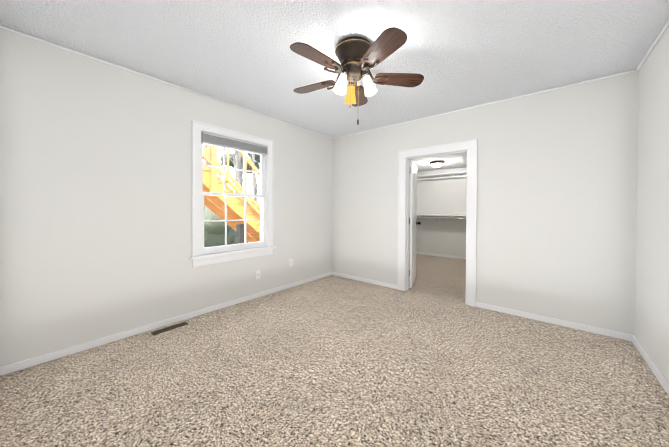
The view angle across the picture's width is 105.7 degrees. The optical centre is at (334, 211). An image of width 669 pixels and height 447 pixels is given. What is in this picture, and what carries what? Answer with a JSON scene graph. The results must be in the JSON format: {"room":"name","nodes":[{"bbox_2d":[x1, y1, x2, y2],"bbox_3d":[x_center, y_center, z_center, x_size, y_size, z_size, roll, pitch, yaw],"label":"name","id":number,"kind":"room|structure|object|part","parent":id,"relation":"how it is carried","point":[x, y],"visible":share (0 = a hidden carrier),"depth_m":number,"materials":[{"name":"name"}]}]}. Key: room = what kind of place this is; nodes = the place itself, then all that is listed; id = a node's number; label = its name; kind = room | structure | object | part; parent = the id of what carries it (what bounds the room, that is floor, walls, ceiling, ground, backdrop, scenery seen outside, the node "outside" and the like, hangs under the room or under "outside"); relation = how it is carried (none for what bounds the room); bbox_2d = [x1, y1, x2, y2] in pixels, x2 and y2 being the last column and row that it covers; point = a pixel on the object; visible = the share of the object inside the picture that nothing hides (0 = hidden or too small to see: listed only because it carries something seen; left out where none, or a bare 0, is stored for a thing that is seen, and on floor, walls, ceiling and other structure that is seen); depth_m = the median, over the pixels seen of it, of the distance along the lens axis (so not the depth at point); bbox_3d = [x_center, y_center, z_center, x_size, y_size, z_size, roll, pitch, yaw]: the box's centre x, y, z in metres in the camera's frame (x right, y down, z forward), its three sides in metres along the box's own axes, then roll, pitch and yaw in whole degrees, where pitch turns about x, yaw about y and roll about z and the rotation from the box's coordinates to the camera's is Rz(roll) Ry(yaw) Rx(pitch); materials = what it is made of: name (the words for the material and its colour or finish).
{"room":"empty bedroom","nodes":[
{"label":"empty bedroom","id":0,"kind":"room"},
{"bbox_2d":[0,28,332,366],"bbox_3d":[-0.276,-0.084,4.378,0.160,2.440,6.990,1,1,40],"label":"wall","id":1,"kind":"structure","parent":0,"point":[95,199],"depth_m":2.22,"materials":[{"name":"white paint"}]},
{"bbox_2d":[0,272,331,375],"bbox_3d":[-1.202,1.113,3.139,0.018,0.060,3.650,1,1,40],"label":"baseboard","id":2,"kind":"structure","parent":1,"relation":"attached to","point":[44,358],"depth_m":2.33,"materials":[{"name":"white wood"}]},
{"bbox_2d":[0,25,332,138],"bbox_3d":[-1.186,-1.288,3.114,0.027,0.019,3.650,1,1,40],"label":"crown molding","id":3,"kind":"structure","parent":1,"relation":"attached to","point":[2,27],"depth_m":2.30,"materials":[{"name":"white wood"}]},
{"bbox_2d":[189,120,275,266],"bbox_3d":[-1.254,-0.191,3.175,0.245,1.577,1.100,1,1,40],"label":"window unit","id":4,"kind":"structure","parent":1,"relation":"in","point":[214,136],"depth_m":3.06,"materials":[{"name":"white"}]},
{"bbox_2d":[201,131,267,172],"bbox_3d":[-1.198,-0.662,3.127,0.084,0.449,0.846,1,1,40],"label":"blind","id":5,"kind":"object","parent":4,"relation":"attached to","point":[211,138],"depth_m":3.09,"materials":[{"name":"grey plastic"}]},
{"bbox_2d":[256,270,259,278],"bbox_3d":[-1.014,0.842,3.365,0.015,0.114,0.070,1,1,40],"label":"outlet plate","id":6,"kind":"object","parent":1,"relation":"attached to","point":[258,274],"visible":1,"depth_m":3.37,"materials":[{"name":"white plastic"}]},
{"bbox_2d":[289,259,292,266],"bbox_3d":[-0.653,0.769,3.805,0.008,0.114,0.070,1,1,40],"label":"duplex electrical outlet","id":7,"kind":"object","parent":1,"relation":"attached to","point":[290,262],"visible":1,"depth_m":3.80,"materials":[{"name":"white plastic"}]},
{"bbox_2d":[0,253,668,446],"bbox_3d":[1.135,1.204,3.217,3.840,0.100,6.990,1,1,40],"label":"floor","id":8,"kind":"structure","parent":0,"point":[430,358],"depth_m":1.73,"materials":[{"name":"carpet"}]},
{"bbox_2d":[151,322,187,334],"bbox_3d":[-1.611,1.143,2.484,0.075,0.007,0.300,1,1,40],"label":"air vent register","id":9,"kind":"object","parent":8,"relation":"on","point":[168,328],"visible":1,"depth_m":2.47,"materials":[{"name":"brown metal"}]},
{"bbox_2d":[0,0,668,137],"bbox_3d":[0.160,-1.339,1.999,3.840,0.120,3.890,1,1,40],"label":"ceiling","id":10,"kind":"structure","parent":0,"point":[459,54],"depth_m":1.93,"materials":[{"name":"white paint"}]},
{"bbox_2d":[290,27,423,124],"bbox_3d":[0.194,-0.970,1.982,1.041,0.618,1.087,0,1,-7],"label":"ceiling fan","id":11,"kind":"object","parent":10,"relation":"attached to","point":[358,57],"visible":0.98,"depth_m":1.89,"materials":[{"name":"brown wood"}]},
{"bbox_3d":[-0.171,-1.056,2.154,0.397,0.033,0.158,1,1,29],"label":"blade","id":12,"kind":"part","parent":11,"relation":"part of","materials":[{"name":"brown wood"}]},
{"bbox_3d":[-0.118,-1.051,1.726,0.397,0.033,0.158,0,1,-43],"label":"blade","id":13,"kind":"part","parent":11,"relation":"part of","materials":[{"name":"brown wood"}]},
{"bbox_3d":[0.044,-0.965,1.893,0.110,0.158,0.099,0,1,-7],"label":"lamp shade","id":14,"kind":"part","parent":11,"relation":"part of","materials":[{"name":"white glass"}]},
{"bbox_3d":[0.134,-0.967,2.107,0.100,0.158,0.115,0,1,-7],"label":"lamp shade","id":15,"kind":"part","parent":11,"relation":"part of","materials":[{"name":"yellow glass"}]},
{"bbox_3d":[0.220,-1.055,2.336,0.158,0.033,0.397,0,1,11],"label":"blade","id":16,"kind":"part","parent":11,"relation":"part of","materials":[{"name":"brown wood"}]},
{"bbox_3d":[0.272,-0.964,1.921,0.110,0.158,0.099,0,1,-7],"label":"lamp shade","id":17,"kind":"part","parent":11,"relation":"part of","materials":[{"name":"white glass"}]},
{"bbox_3d":[0.305,-1.048,1.644,0.158,0.033,0.397,0,1,-25],"label":"blade","id":18,"kind":"part","parent":11,"relation":"part of","materials":[{"name":"brown wood"}]},
{"bbox_3d":[0.514,-1.051,2.021,0.397,0.033,0.158,0,1,-7],"label":"blade","id":19,"kind":"part","parent":11,"relation":"part of","materials":[{"name":"brown wood"}]},
{"bbox_2d":[409,168,466,256],"bbox_3d":[3.061,0.052,6.075,2.820,2.170,0.120,1,1,40],"label":"wall","id":20,"kind":"structure","parent":0,"point":[443,197],"depth_m":6.31,"materials":[{"name":"white paint"}]},
{"bbox_2d":[409,251,465,259],"bbox_3d":[2.967,1.107,6.072,2.640,0.060,0.014,1,1,40],"label":"baseboard","id":21,"kind":"structure","parent":20,"relation":"attached to","point":[422,253],"depth_m":6.32,"materials":[{"name":"white wood"}]},
{"bbox_2d":[409,171,466,225],"bbox_3d":[2.883,-0.272,5.949,2.700,1.259,0.300,1,1,40],"label":"shelf","id":22,"kind":"object","parent":20,"relation":"attached to","point":[454,175],"visible":0.25,"depth_m":6.15,"materials":[{"name":"white wood"}]},
{"bbox_2d":[417,168,463,172],"bbox_3d":[2.988,-1.024,6.041,2.670,0.019,0.019,1,1,40],"label":"crown molding","id":23,"kind":"structure","parent":20,"relation":"attached to","point":[456,168],"depth_m":6.32,"materials":[{"name":"white wood"}]},
{"bbox_2d":[410,152,466,171],"bbox_3d":[2.056,-1.088,4.968,2.980,0.120,3.100,1,1,40],"label":"ceiling","id":24,"kind":"structure","parent":0,"point":[454,161],"depth_m":5.24,"materials":[{"name":"white paint"}]},
{"bbox_2d":[430,161,443,168],"bbox_3d":[2.132,-0.958,5.282,0.276,0.145,0.276,1,1,40],"label":"flush-mount light","id":25,"kind":"object","parent":24,"relation":"attached to","point":[436,164],"visible":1,"depth_m":5.20,"materials":[{"name":"white glass"}]},
{"bbox_3d":[2.132,-0.952,5.282,0.226,0.088,0.226,1,1,40],"label":"lamp shade","id":26,"kind":"part","parent":25,"relation":"part of","materials":[{"name":"white glass"}]},
{"bbox_2d":[332,71,638,334],"bbox_3d":[1.370,-0.067,3.450,3.560,2.440,0.120,1,1,40],"label":"wall","id":27,"kind":"structure","parent":0,"point":[556,199],"depth_m":2.72,"materials":[{"name":"white paint"}]},
{"bbox_2d":[332,272,396,288],"bbox_3d":[0.453,1.112,4.129,1.245,0.060,0.014,1,1,40],"label":"baseboard","id":28,"kind":"structure","parent":27,"relation":"attached to","point":[393,286],"depth_m":4.07,"materials":[{"name":"white wood"}]},
{"bbox_2d":[409,160,416,287],"bbox_3d":[1.279,0.187,4.101,0.035,1.895,0.775,1,1,23],"label":"closet door","id":29,"kind":"structure","parent":27,"relation":"in","point":[413,213],"depth_m":3.86,"materials":[{"name":"white wood"}]},
{"bbox_2d":[397,139,477,306],"bbox_3d":[1.366,0.136,3.440,1.020,2.035,0.145,1,1,40],"label":"door frame","id":30,"kind":"structure","parent":27,"relation":"attached to","point":[470,146],"depth_m":3.31,"materials":[{"name":"white wood"}]},
{"bbox_2d":[333,70,633,138],"bbox_3d":[1.336,-1.277,3.382,3.510,0.019,0.019,1,1,40],"label":"crown molding","id":31,"kind":"structure","parent":27,"relation":"attached to","point":[630,71],"depth_m":2.86,"materials":[{"name":"white wood"}]},
{"bbox_2d":[476,302,629,340],"bbox_3d":[2.198,1.135,2.685,1.245,0.060,0.014,1,1,40],"label":"baseboard","id":32,"kind":"structure","parent":27,"relation":"attached to","point":[601,331],"depth_m":2.60,"materials":[{"name":"white wood"}]},
{"bbox_2d":[634,26,668,382],"bbox_3d":[1.586,-0.041,0.825,0.120,2.440,3.890,1,1,40],"label":"wall","id":33,"kind":"structure","parent":0,"point":[651,326],"depth_m":1.91,"materials":[{"name":"white paint"}]},
{"bbox_2d":[630,334,668,395],"bbox_3d":[1.526,1.149,0.881,0.018,0.060,3.650,1,1,40],"label":"baseboard","id":34,"kind":"structure","parent":33,"relation":"attached to","point":[653,367],"depth_m":1.87,"materials":[{"name":"white wood"}]},
{"bbox_2d":[634,20,668,71],"bbox_3d":[1.538,-1.252,0.858,0.020,0.019,3.650,1,1,40],"label":"crown molding","id":35,"kind":"structure","parent":33,"relation":"attached to","point":[665,27],"depth_m":1.91,"materials":[{"name":"white wood"}]},
{"label":"outside","id":36,"kind":"structure","parent":0,"visible":0},
{"bbox_3d":[-30.061,1.324,31.152,79.840,0.200,130.000,1,1,40],"label":"ground","id":37,"kind":"structure","parent":36,"visible":0},
{"bbox_2d":[203,145,259,243],"bbox_3d":[-2.956,-0.615,4.504,1.640,4.470,6.590,1,1,40],"label":"stairs","id":38,"kind":"structure","parent":37,"relation":"on","point":[217,208],"depth_m":5.11,"materials":[{"name":"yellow wood"}]},
{"bbox_2d":[204,144,259,246],"bbox_3d":[-2.888,-4.139,22.593,18.515,12.831,50.220,1,1,40],"label":"landscape","id":39,"kind":"structure","parent":37,"relation":"on","point":[218,227],"depth_m":8.98,"materials":[{"name":"green plant"}]}
]}

